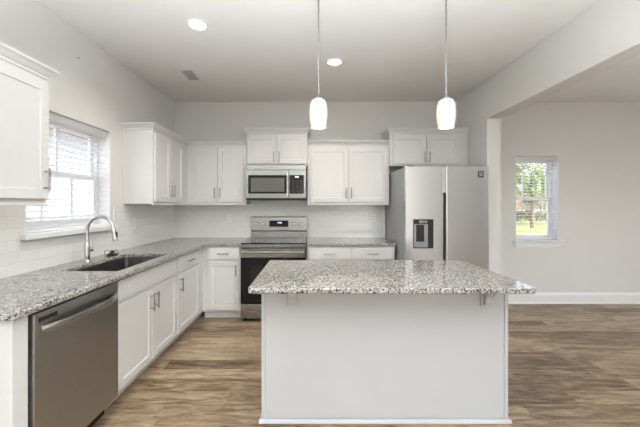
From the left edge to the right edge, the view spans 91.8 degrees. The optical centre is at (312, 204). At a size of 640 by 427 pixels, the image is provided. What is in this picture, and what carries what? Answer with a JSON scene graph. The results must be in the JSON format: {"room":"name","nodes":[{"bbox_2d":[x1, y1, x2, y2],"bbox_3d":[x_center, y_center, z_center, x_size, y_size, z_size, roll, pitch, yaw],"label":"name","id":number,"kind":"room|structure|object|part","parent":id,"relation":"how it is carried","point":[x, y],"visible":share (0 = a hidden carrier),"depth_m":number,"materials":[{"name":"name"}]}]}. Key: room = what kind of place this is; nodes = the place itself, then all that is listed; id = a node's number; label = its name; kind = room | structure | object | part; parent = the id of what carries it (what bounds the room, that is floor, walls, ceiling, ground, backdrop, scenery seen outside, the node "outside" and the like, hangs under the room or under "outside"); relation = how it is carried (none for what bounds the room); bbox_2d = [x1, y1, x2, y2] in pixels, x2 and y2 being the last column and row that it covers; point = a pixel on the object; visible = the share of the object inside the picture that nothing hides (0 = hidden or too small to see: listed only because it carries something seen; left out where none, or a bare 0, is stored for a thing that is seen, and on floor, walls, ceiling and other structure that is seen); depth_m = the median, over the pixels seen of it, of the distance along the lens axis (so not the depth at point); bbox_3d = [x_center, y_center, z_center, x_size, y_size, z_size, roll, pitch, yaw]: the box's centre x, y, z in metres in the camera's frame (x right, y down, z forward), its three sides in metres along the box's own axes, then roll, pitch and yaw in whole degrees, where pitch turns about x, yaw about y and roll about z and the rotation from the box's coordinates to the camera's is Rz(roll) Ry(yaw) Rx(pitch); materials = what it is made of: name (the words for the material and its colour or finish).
{"room":"kitchen","nodes":[
{"label":"kitchen","id":0,"kind":"room"},
{"bbox_2d":[0,0,173,241],"bbox_3d":[-2.015,-0.030,0.500,0.180,2.800,8.000,0,0,0],"label":"wall","id":1,"kind":"structure","parent":0,"point":[95,89],"depth_m":2.61,"materials":[{"name":"beige paint"}]},
{"bbox_2d":[0,41,59,204],"bbox_3d":[-1.743,-0.409,1.655,0.362,0.826,0.550,0,0,0],"label":"upper cabinet","id":2,"kind":"object","parent":1,"relation":"attached to","point":[25,172],"visible":1,"depth_m":1.72,"materials":[{"name":"white paint"}]},
{"bbox_3d":[-1.622,-0.002,1.655,0.020,0.012,0.460,0,0,0],"label":"light rail","id":3,"kind":"part","parent":2,"relation":"part of","materials":[{"name":"white paint"}]},
{"bbox_3d":[-1.609,-0.384,1.662,0.019,0.700,0.434,0,0,0],"label":"door","id":4,"kind":"part","parent":2,"relation":"part of","materials":[{"name":"white paint"}]},
{"bbox_3d":[-1.749,-0.789,1.655,0.348,0.066,0.550,0,0,0],"label":"crown moulding","id":5,"kind":"part","parent":2,"relation":"part of","materials":[{"name":"white paint"}]},
{"bbox_3d":[-1.581,-0.149,1.845,0.038,0.135,0.012,0,0,0],"label":"handle","id":6,"kind":"part","parent":2,"relation":"part of","materials":[{"name":"silver metal"}]},
{"bbox_2d":[20,121,118,239],"bbox_3d":[-1.985,-0.229,2.505,0.230,0.923,0.960,0,0,0],"label":"window","id":7,"kind":"structure","parent":1,"relation":"in","point":[42,226],"depth_m":2.71,"materials":[{"name":"white plastic"}]},
{"bbox_3d":[-2.054,-0.054,2.510,0.023,0.428,0.810,0,0,0],"label":"sash","id":8,"kind":"part","parent":7,"relation":"part of","materials":[{"name":"white plastic"}]},
{"bbox_3d":[-2.067,-0.247,2.510,0.065,0.885,0.880,0,0,0],"label":"frame","id":9,"kind":"part","parent":7,"relation":"part of","materials":[{"name":"white plastic"}]},
{"bbox_2d":[26,112,106,219],"bbox_3d":[-1.977,-0.290,2.510,0.060,0.793,0.846,0,0,0],"label":"window blind","id":10,"kind":"object","parent":7,"relation":"attached to","point":[54,118],"visible":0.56,"depth_m":2.57,"materials":[{"name":"white plastic"}]},
{"bbox_3d":[-1.977,0.097,2.510,0.048,0.018,0.842,0,0,0],"label":"rail","id":11,"kind":"part","parent":10,"relation":"part of","materials":[{"name":"white plastic"}]},
{"bbox_3d":[-1.977,-0.272,2.817,0.058,0.735,0.002,0,0,0],"label":"ladder cord","id":12,"kind":"part","parent":10,"relation":"part of","materials":[{"name":"white fabric"}]},
{"bbox_3d":[-1.952,0.208,2.505,0.165,0.050,0.960,0,0,0],"label":"sill","id":13,"kind":"part","parent":7,"relation":"part of","materials":[{"name":"white paint"}]},
{"bbox_3d":[-2.082,-0.441,2.510,0.023,0.428,0.810,0,0,0],"label":"sash","id":14,"kind":"part","parent":7,"relation":"part of","materials":[{"name":"white plastic"}]},
{"bbox_2d":[0,204,174,278],"bbox_3d":[-1.921,0.227,2.800,0.009,0.458,2.981,0,0,0],"label":"backsplash","id":15,"kind":"structure","parent":1,"relation":"attached to","point":[153,223],"depth_m":2.49,"materials":[{"name":"white tile"}]},
{"bbox_2d":[131,218,134,228],"bbox_3d":[-1.911,0.200,3.300,0.009,0.116,0.072,0,0,0],"label":"wall outlet","id":16,"kind":"object","parent":1,"relation":"attached to","point":[132,219],"visible":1,"depth_m":3.29,"materials":[{"name":"white plastic"}]},
{"bbox_2d":[120,122,188,204],"bbox_3d":[-1.743,-0.409,3.693,0.362,0.826,1.207,0,0,0],"label":"upper cabinet","id":17,"kind":"object","parent":1,"relation":"attached to","point":[154,155],"visible":0.85,"depth_m":3.15,"materials":[{"name":"white paint"}]},
{"bbox_3d":[-1.749,-0.789,3.693,0.348,0.066,1.207,0,0,0],"label":"crown moulding","id":18,"kind":"part","parent":17,"relation":"part of","materials":[{"name":"white paint"}]},
{"bbox_3d":[-1.609,-0.384,3.318,0.019,0.700,0.330,0,0,0],"label":"door","id":19,"kind":"part","parent":17,"relation":"part of","materials":[{"name":"white paint"}]},
{"bbox_3d":[-1.622,-0.002,3.716,0.020,0.012,1.162,0,0,0],"label":"light rail","id":20,"kind":"part","parent":17,"relation":"part of","materials":[{"name":"white paint"}]},
{"bbox_3d":[-1.609,-0.384,3.655,0.019,0.700,0.330,0,0,0],"label":"door","id":21,"kind":"part","parent":17,"relation":"part of","materials":[{"name":"white paint"}]},
{"bbox_2d":[38,0,639,101],"bbox_3d":[2.038,-1.505,0.400,8.325,0.150,8.200,0,0,0],"label":"ceiling","id":22,"kind":"structure","parent":0,"point":[250,50],"depth_m":2.77,"materials":[{"name":"white paint"}]},
{"bbox_2d":[177,69,202,80],"bbox_3d":[-1.353,-1.425,3.420,0.170,0.010,0.300,0,0,0],"label":"ceiling vent","id":23,"kind":"object","parent":22,"relation":"in","point":[188,74],"visible":1,"depth_m":3.40,"materials":[{"name":"white metal"}]},
{"bbox_2d":[186,18,208,30],"bbox_3d":[-0.915,-1.426,2.460,0.170,0.008,0.170,0,0,0],"label":"recessed light","id":24,"kind":"object","parent":22,"relation":"in","point":[193,23],"visible":1,"depth_m":2.45,"materials":[{"name":"white paint"}]},
{"bbox_2d":[309,0,327,128],"bbox_3d":[0.037,-0.974,2.080,0.122,0.912,0.122,0,0,0],"label":"pendant lamp","id":25,"kind":"object","parent":22,"relation":"hanging from","point":[318,113],"visible":1,"depth_m":2.04,"materials":[{"name":"white glass"}]},
{"bbox_3d":[0.037,-1.069,2.080,0.011,0.701,0.010,0,0,0],"label":"rod","id":26,"kind":"part","parent":25,"relation":"part of","materials":[{"name":"silver metal"}]},
{"bbox_3d":[0.037,-0.612,2.080,0.122,0.188,0.122,0,0,0],"label":"lamp shade","id":27,"kind":"part","parent":25,"relation":"part of","materials":[{"name":"white glass"}]},
{"bbox_2d":[326,58,342,65],"bbox_3d":[0.215,-1.426,3.100,0.170,0.008,0.170,0,0,0],"label":"recessed light","id":28,"kind":"object","parent":22,"relation":"in","point":[332,61],"visible":1,"depth_m":3.09,"materials":[{"name":"white paint"}]},
{"bbox_2d":[436,0,455,128],"bbox_3d":[0.893,-0.974,2.080,0.122,0.912,0.122,0,0,0],"label":"pendant lamp","id":29,"kind":"object","parent":22,"relation":"hanging from","point":[446,108],"visible":1,"depth_m":2.05,"materials":[{"name":"white glass"}]},
{"bbox_3d":[0.893,-1.069,2.080,0.011,0.701,0.010,0,0,0],"label":"rod","id":30,"kind":"part","parent":29,"relation":"part of","materials":[{"name":"silver metal"}]},
{"bbox_3d":[0.893,-0.612,2.080,0.122,0.188,0.122,0,0,0],"label":"lamp shade","id":31,"kind":"part","parent":29,"relation":"part of","materials":[{"name":"white glass"}]},
{"bbox_2d":[92,304,639,426],"bbox_3d":[2.038,1.420,0.400,8.325,0.100,8.200,0,0,0],"label":"floor","id":32,"kind":"structure","parent":0,"point":[570,365],"depth_m":2.47,"materials":[{"name":"brown wood"}]},
{"bbox_2d":[0,315,27,426],"bbox_3d":[-1.604,0.928,1.361,0.638,0.882,0.073,0,0,0],"label":"end panel","id":33,"kind":"object","parent":32,"relation":"on","point":[13,334],"visible":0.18,"depth_m":1.33,"materials":[{"name":"white paint"}]},
{"bbox_2d":[28,282,117,426],"bbox_3d":[-1.558,0.935,1.722,0.693,0.867,0.615,0,0,0],"label":"dishwasher","id":34,"kind":"object","parent":32,"relation":"on","point":[73,342],"visible":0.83,"depth_m":1.64,"materials":[{"name":"metal"}]},
{"bbox_3d":[-1.246,0.585,1.722,0.067,0.038,0.557,0,0,0],"label":"handle","id":35,"kind":"part","parent":34,"relation":"part of","materials":[{"name":"silver metal"}]},
{"bbox_2d":[104,258,176,409],"bbox_3d":[-1.590,0.928,2.505,0.666,0.882,0.920,0,0,0],"label":"base cabinet","id":36,"kind":"object","parent":32,"relation":"on","point":[147,299],"visible":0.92,"depth_m":2.39,"materials":[{"name":"white paint"}]},
{"bbox_3d":[-1.304,0.959,2.280,0.019,0.573,0.443,0,0,0],"label":"door","id":37,"kind":"part","parent":36,"relation":"part of","materials":[{"name":"white paint"}]},
{"bbox_3d":[-1.304,0.578,2.505,0.020,0.140,0.892,0,0,0],"label":"false drawer","id":38,"kind":"part","parent":36,"relation":"part of","materials":[{"name":"white paint"}]},
{"bbox_3d":[-1.276,0.777,2.539,0.038,0.135,0.012,0,0,0],"label":"handle","id":39,"kind":"part","parent":36,"relation":"part of","materials":[{"name":"silver metal"}]},
{"bbox_3d":[-1.304,0.959,2.729,0.019,0.573,0.443,0,0,0],"label":"door","id":40,"kind":"part","parent":36,"relation":"part of","materials":[{"name":"white paint"}]},
{"bbox_2d":[168,248,204,346],"bbox_3d":[-1.590,0.928,3.631,0.666,0.882,1.331,0,0,0],"label":"base cabinet","id":41,"kind":"object","parent":32,"relation":"on","point":[189,273],"visible":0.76,"depth_m":3.27,"materials":[{"name":"white paint"}]},
{"bbox_2d":[0,238,249,320],"bbox_3d":[-1.388,0.471,2.797,1.070,0.030,3.004,0,0,0],"label":"countertop","id":42,"kind":"structure","parent":41,"relation":"on","point":[21,295],"depth_m":1.97,"materials":[{"name":"stone"}]},
{"bbox_2d":[82,215,117,262],"bbox_3d":[-1.694,0.269,2.487,0.273,0.372,0.095,0,0,0],"label":"faucet","id":43,"kind":"object","parent":42,"relation":"on","point":[87,250],"visible":1,"depth_m":2.46,"materials":[{"name":"silver metal"}]},
{"bbox_3d":[-1.697,0.192,2.470,0.231,0.217,0.024,0,0,0],"label":"spout","id":44,"kind":"part","parent":43,"relation":"part of","materials":[{"name":"silver metal"}]},
{"bbox_2d":[104,250,118,255],"bbox_3d":[-1.800,0.429,2.787,0.111,0.053,0.100,0,0,36],"label":"strainer","id":45,"kind":"object","parent":42,"relation":"on","point":[112,252],"visible":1,"depth_m":2.78,"materials":[{"name":"silver plastic"}]},
{"bbox_2d":[76,257,157,270],"bbox_3d":[-1.545,0.584,2.510,0.424,0.192,0.774,0,0,0],"label":"sink","id":46,"kind":"object","parent":42,"relation":"in","point":[125,262],"visible":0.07,"depth_m":2.79,"materials":[{"name":"metal"}]},
{"bbox_3d":[-1.304,0.578,3.259,0.020,0.140,0.557,0,0,0],"label":"drawer","id":47,"kind":"part","parent":41,"relation":"part of","materials":[{"name":"white paint"}]},
{"bbox_3d":[-1.304,0.959,3.259,0.019,0.573,0.557,0,0,0],"label":"door","id":48,"kind":"part","parent":41,"relation":"part of","materials":[{"name":"white paint"}]},
{"bbox_2d":[203,246,240,316],"bbox_3d":[-1.087,0.928,3.964,0.455,0.882,0.666,0,0,0],"label":"base cabinet","id":49,"kind":"object","parent":32,"relation":"on","point":[221,264],"visible":0.8,"depth_m":3.68,"materials":[{"name":"white paint"}]},
{"bbox_3d":[-1.059,0.578,3.678,0.366,0.140,0.020,0,0,0],"label":"drawer","id":50,"kind":"part","parent":49,"relation":"part of","materials":[{"name":"white paint"}]},
{"bbox_3d":[-1.059,0.959,3.678,0.366,0.573,0.019,0,0,0],"label":"door","id":51,"kind":"part","parent":49,"relation":"part of","materials":[{"name":"white paint"}]},
{"bbox_2d":[241,216,306,319],"bbox_3d":[-0.465,0.766,3.905,0.760,1.208,0.730,0,0,0],"label":"range","id":52,"kind":"object","parent":32,"relation":"on","point":[272,237],"visible":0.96,"depth_m":3.62,"materials":[{"name":"silver metal"}]},
{"bbox_3d":[-0.465,1.244,3.627,0.756,0.163,0.038,0,0,0],"label":"warming drawer","id":53,"kind":"part","parent":52,"relation":"part of","materials":[{"name":"silver metal"}]},
{"bbox_3d":[-0.465,0.545,3.571,0.720,0.025,0.062,0,0,0],"label":"handle","id":54,"kind":"part","parent":52,"relation":"part of","materials":[{"name":"silver metal"}]},
{"bbox_3d":[-0.465,0.833,3.626,0.756,0.645,0.041,0,0,0],"label":"oven door","id":55,"kind":"part","parent":52,"relation":"part of","materials":[{"name":"black glass"}]},
{"bbox_2d":[241,238,306,243],"bbox_3d":[-0.465,0.457,3.923,0.760,0.016,0.580,0,0,0],"label":"cooktop","id":56,"kind":"object","parent":52,"relation":"in","point":[252,240],"depth_m":3.78,"materials":[{"name":"black glass"}]},
{"bbox_2d":[307,246,394,259],"bbox_3d":[0.451,0.928,3.964,1.045,0.882,0.666,0,0,0],"label":"base cabinet","id":57,"kind":"object","parent":32,"relation":"on","point":[313,252],"visible":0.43,"depth_m":3.67,"materials":[{"name":"white paint"}]},
{"bbox_3d":[0.195,0.578,3.678,0.486,0.140,0.020,0,0,0],"label":"drawer","id":58,"kind":"part","parent":57,"relation":"part of","materials":[{"name":"white paint"}]},
{"bbox_2d":[306,238,395,245],"bbox_3d":[0.450,0.471,3.974,1.056,0.030,0.648,0,0,0],"label":"countertop","id":59,"kind":"structure","parent":57,"relation":"on","point":[310,241],"depth_m":3.74,"materials":[{"name":"stone"}]},
{"bbox_3d":[0.706,0.578,3.678,0.486,0.140,0.020,0,0,0],"label":"drawer","id":60,"kind":"part","parent":57,"relation":"part of","materials":[{"name":"white paint"}]},
{"bbox_2d":[259,294,511,423],"bbox_3d":[0.453,0.928,2.178,1.587,0.882,0.755,0,0,0],"label":"kitchen island","id":61,"kind":"object","parent":32,"relation":"on","point":[326,358],"visible":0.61,"depth_m":1.96,"materials":[{"name":"white paint"}]},
{"bbox_3d":[-0.314,0.928,1.964,0.022,0.882,0.022,0,0,0],"label":"corner trim","id":62,"kind":"part","parent":61,"relation":"part of","materials":[{"name":"white paint"}]},
{"bbox_3d":[0.453,1.360,2.236,1.587,0.019,0.598,0,0,0],"label":"shoe moulding","id":63,"kind":"part","parent":61,"relation":"part of","materials":[{"name":"white paint"}]},
{"bbox_2d":[248,260,535,293],"bbox_3d":[0.435,0.471,2.121,1.586,0.030,0.870,0,0,0],"label":"island countertop","id":64,"kind":"structure","parent":61,"relation":"on","point":[278,276],"depth_m":1.92,"materials":[{"name":"stone"}]},
{"bbox_3d":[1.219,0.928,1.964,0.022,0.882,0.022,0,0,0],"label":"corner trim","id":65,"kind":"part","parent":61,"relation":"part of","materials":[{"name":"white paint"}]},
{"bbox_2d":[386,165,488,269],"bbox_3d":[1.461,0.463,3.814,0.922,1.794,0.912,0,0,0],"label":"refrigerator","id":66,"kind":"object","parent":32,"relation":"on","point":[433,212],"visible":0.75,"depth_m":3.37,"materials":[{"name":"grey metal"}]},
{"bbox_3d":[1.202,0.442,3.403,0.401,1.727,0.066,0,0,0],"label":"door","id":67,"kind":"part","parent":66,"relation":"part of","materials":[{"name":"metal"}]},
{"bbox_3d":[1.683,0.442,3.403,0.473,1.727,0.066,0,0,0],"label":"door","id":68,"kind":"part","parent":66,"relation":"part of","materials":[{"name":"metal"}]},
{"bbox_2d":[174,102,639,292],"bbox_3d":[1.948,-0.030,4.400,8.105,2.800,0.200,0,0,0],"label":"wall","id":69,"kind":"structure","parent":0,"point":[596,144],"depth_m":4.30,"materials":[{"name":"beige paint"}]},
{"bbox_2d":[187,140,250,204],"bbox_3d":[-1.241,-0.409,4.116,0.757,0.826,0.362,0,0,0],"label":"upper cabinet","id":70,"kind":"object","parent":69,"relation":"attached to","point":[215,168],"visible":0.94,"depth_m":3.98,"materials":[{"name":"white paint"}]},
{"bbox_3d":[-1.389,-0.384,3.982,0.328,0.700,0.019,0,0,0],"label":"door","id":71,"kind":"part","parent":70,"relation":"part of","materials":[{"name":"white paint"}]},
{"bbox_3d":[-1.241,-0.002,3.995,0.757,0.012,0.020,0,0,0],"label":"light rail","id":72,"kind":"part","parent":70,"relation":"part of","materials":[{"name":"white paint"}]},
{"bbox_3d":[-1.241,-0.789,4.122,0.757,0.066,0.348,0,0,0],"label":"crown moulding","id":73,"kind":"part","parent":70,"relation":"part of","materials":[{"name":"white paint"}]},
{"bbox_3d":[-1.054,-0.384,3.982,0.328,0.700,0.019,0,0,0],"label":"door","id":74,"kind":"part","parent":70,"relation":"part of","materials":[{"name":"white paint"}]},
{"bbox_2d":[227,214,231,221],"bbox_3d":[-1.155,0.185,4.286,0.072,0.116,0.009,0,0,0],"label":"wall outlet","id":75,"kind":"object","parent":69,"relation":"attached to","point":[229,216],"visible":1,"depth_m":4.29,"materials":[{"name":"white plastic"}]},
{"bbox_2d":[242,128,310,168],"bbox_3d":[-0.466,-0.740,4.116,0.875,0.484,0.362,0,0,0],"label":"upper cabinet","id":76,"kind":"object","parent":69,"relation":"attached to","point":[264,146],"visible":0.95,"depth_m":3.98,"materials":[{"name":"white paint"}]},
{"bbox_3d":[-0.649,-0.709,3.982,0.362,0.369,0.019,0,0,0],"label":"door","id":77,"kind":"part","parent":76,"relation":"part of","materials":[{"name":"white paint"}]},
{"bbox_2d":[245,165,306,199],"bbox_3d":[-0.465,-0.276,4.057,0.760,0.436,0.460,0,0,0],"label":"microwave","id":78,"kind":"object","parent":76,"relation":"attached to","point":[262,182],"visible":1,"depth_m":3.87,"materials":[{"name":"silver metal"}]},
{"bbox_3d":[-0.576,-0.257,3.887,0.538,0.353,0.030,0,0,0],"label":"door","id":79,"kind":"part","parent":78,"relation":"part of","materials":[{"name":"silver metal"}]},
{"bbox_3d":[-0.195,-0.257,3.887,0.219,0.353,0.030,0,0,0],"label":"control panel","id":80,"kind":"part","parent":78,"relation":"part of","materials":[{"name":"silver metal"}]},
{"bbox_3d":[-0.466,-0.949,4.122,0.875,0.066,0.348,0,0,0],"label":"crown moulding","id":81,"kind":"part","parent":76,"relation":"part of","materials":[{"name":"white paint"}]},
{"bbox_3d":[-0.282,-0.709,3.982,0.362,0.369,0.019,0,0,0],"label":"door","id":82,"kind":"part","parent":76,"relation":"part of","materials":[{"name":"white paint"}]},
{"bbox_2d":[175,200,382,237],"bbox_3d":[-0.467,0.197,4.295,2.917,0.518,0.009,0,0,0],"label":"backsplash","id":83,"kind":"structure","parent":69,"relation":"attached to","point":[191,221],"depth_m":4.29,"materials":[{"name":"white tile"}]},
{"bbox_2d":[308,140,389,204],"bbox_3d":[0.455,-0.409,4.116,1.050,0.826,0.362,0,0,0],"label":"upper cabinet","id":84,"kind":"object","parent":69,"relation":"attached to","point":[340,172],"visible":0.98,"depth_m":3.98,"materials":[{"name":"white paint"}]},
{"bbox_3d":[0.208,-0.384,3.982,0.487,0.700,0.019,0,0,0],"label":"door","id":85,"kind":"part","parent":84,"relation":"part of","materials":[{"name":"white paint"}]},
{"bbox_3d":[0.455,-0.002,3.995,1.050,0.012,0.020,0,0,0],"label":"light rail","id":86,"kind":"part","parent":84,"relation":"part of","materials":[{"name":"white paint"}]},
{"bbox_3d":[0.455,-0.789,4.122,1.050,0.066,0.348,0,0,0],"label":"crown moulding","id":87,"kind":"part","parent":84,"relation":"part of","materials":[{"name":"white paint"}]},
{"bbox_3d":[0.702,-0.384,3.982,0.487,0.700,0.019,0,0,0],"label":"door","id":88,"kind":"part","parent":84,"relation":"part of","materials":[{"name":"white paint"}]},
{"bbox_2d":[371,214,375,221],"bbox_3d":[0.835,0.185,4.286,0.072,0.116,0.009,0,0,0],"label":"wall outlet","id":89,"kind":"object","parent":69,"relation":"attached to","point":[373,216],"visible":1,"depth_m":4.29,"materials":[{"name":"white plastic"}]},
{"bbox_2d":[383,205,384,237],"bbox_3d":[0.982,0.227,4.284,0.027,0.456,0.012,0,0,0],"label":"trim","id":90,"kind":"structure","parent":69,"relation":"attached to","point":[383,205],"depth_m":4.28,"materials":[{"name":"white paint"}]},
{"bbox_2d":[381,128,468,168],"bbox_3d":[1.466,-0.740,4.116,1.053,0.484,0.362,0,0,0],"label":"upper cabinet","id":91,"kind":"object","parent":69,"relation":"attached to","point":[407,146],"visible":0.92,"depth_m":3.98,"materials":[{"name":"white paint"}]},
{"bbox_3d":[1.242,-0.709,3.982,0.424,0.369,0.019,0,0,0],"label":"door","id":92,"kind":"part","parent":91,"relation":"part of","materials":[{"name":"white paint"}]},
{"bbox_3d":[1.466,-0.949,4.122,1.053,0.066,0.348,0,0,0],"label":"crown moulding","id":93,"kind":"part","parent":91,"relation":"part of","materials":[{"name":"white paint"}]},
{"bbox_3d":[1.671,-0.709,3.982,0.424,0.369,0.019,0,0,0],"label":"door","id":94,"kind":"part","parent":91,"relation":"part of","materials":[{"name":"white paint"}]},
{"bbox_2d":[513,156,564,247],"bbox_3d":[3.110,-0.041,4.362,0.690,1.268,0.235,0,0,0],"label":"window","id":95,"kind":"structure","parent":69,"relation":"in","point":[551,191],"depth_m":4.38,"materials":[{"name":"white plastic"}]},
{"bbox_3d":[3.110,-0.352,4.461,0.530,0.576,0.024,0,0,0],"label":"sash","id":96,"kind":"part","parent":95,"relation":"part of","materials":[{"name":"clear glass"}]},
{"bbox_3d":[3.110,0.185,4.431,0.530,0.576,0.024,0,0,0],"label":"sash","id":97,"kind":"part","parent":95,"relation":"part of","materials":[{"name":"white plastic"}]},
{"bbox_2d":[516,157,556,238],"bbox_3d":[3.110,-0.093,4.348,0.566,1.151,0.060,0,0,0],"label":"window blind","id":98,"kind":"object","parent":95,"relation":"attached to","point":[517,158],"visible":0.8,"depth_m":4.32,"materials":[{"name":"white plastic"}]},
{"bbox_3d":[3.110,0.473,4.348,0.562,0.018,0.048,0,0,0],"label":"rail","id":99,"kind":"part","parent":98,"relation":"part of","materials":[{"name":"white plastic"}]},
{"bbox_3d":[3.110,0.501,4.327,0.690,0.022,0.165,0,0,0],"label":"sill","id":100,"kind":"part","parent":95,"relation":"part of","materials":[{"name":"white paint"}]},
{"bbox_3d":[3.110,-0.084,4.445,0.600,1.183,0.070,0,0,0],"label":"frame","id":101,"kind":"part","parent":95,"relation":"part of","materials":[{"name":"white plastic"}]},
{"bbox_2d":[508,293,639,303],"bbox_3d":[4.077,1.295,4.288,3.845,0.150,0.024,0,0,0],"label":"baseboard","id":102,"kind":"structure","parent":69,"relation":"attached to","point":[537,298],"depth_m":4.29,"materials":[{"name":"white paint"}]},
{"bbox_2d":[457,0,639,274],"bbox_3d":[2.078,-0.030,0.400,0.155,2.800,7.800,0,0,0],"label":"wall","id":103,"kind":"structure","parent":0,"point":[605,35],"depth_m":2.74,"materials":[{"name":"beige paint"}]},
{"label":"outside","id":104,"kind":"structure","parent":0,"visible":0},
{"bbox_3d":[15.000,1.870,45.000,150.000,0.200,150.000,0,0,0],"label":"ground","id":105,"kind":"structure","parent":104,"visible":0},
{"bbox_2d":[26,127,89,220],"bbox_3d":[-10.740,-1.080,10.500,5.920,5.700,15.800,0,0,0],"label":"sky","id":106,"kind":"structure","parent":105,"relation":"on","point":[80,192],"depth_m":10.31,"materials":[{"name":"white"}]},
{"bbox_2d":[516,211,545,233],"bbox_3d":[33.000,1.755,56.750,54.000,0.030,76.500,0,0,0],"label":"lawn","id":107,"kind":"structure","parent":105,"relation":"on","point":[522,227],"depth_m":23.66,"materials":[{"name":"green plant"}]},
{"bbox_2d":[516,163,544,227],"bbox_3d":[16.574,-1.167,23.582,3.946,5.785,2.945,0,0,0],"label":"tree","id":108,"kind":"object","parent":107,"relation":"on","point":[537,188],"visible":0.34,"depth_m":23.40,"materials":[{"name":"green plant"}]},
{"bbox_3d":[16.574,-1.992,23.582,3.946,4.137,2.945,0,0,0],"label":"crown","id":109,"kind":"part","parent":108,"relation":"part of","materials":[{"name":"green plant"}]},
{"bbox_2d":[516,163,544,196],"bbox_3d":[13.125,-1.202,20.759,3.697,5.855,3.843,0,0,0],"label":"tree","id":110,"kind":"object","parent":107,"relation":"on","point":[517,164],"visible":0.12,"depth_m":20.14,"materials":[{"name":"green plant"}]},
{"bbox_2d":[516,208,545,221],"bbox_3d":[20.531,0.956,28.606,12.017,1.428,1.575,0,0,0],"label":"hedge","id":111,"kind":"object","parent":107,"relation":"on","point":[517,217],"visible":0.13,"depth_m":28.39,"materials":[{"name":"green plant"}]},
{"bbox_2d":[518,192,545,219],"bbox_3d":[25.753,-0.165,35.455,3.849,3.785,4.395,0,0,0],"label":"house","id":112,"kind":"structure","parent":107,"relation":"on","point":[534,192],"depth_m":35.69,"materials":[{"name":"beige"}]},
{"bbox_3d":[25.753,-0.740,35.455,3.849,2.636,4.395,0,0,0],"label":"crown","id":113,"kind":"part","parent":112,"relation":"part of","materials":[{"name":"orange plant"}]},
{"bbox_2d":[529,170,545,205],"bbox_3d":[19.468,-0.661,25.553,3.147,4.775,3.426,0,0,0],"label":"tree","id":114,"kind":"object","parent":107,"relation":"on","point":[533,170],"visible":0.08,"depth_m":25.90,"materials":[{"name":"green plant"}]}
]}

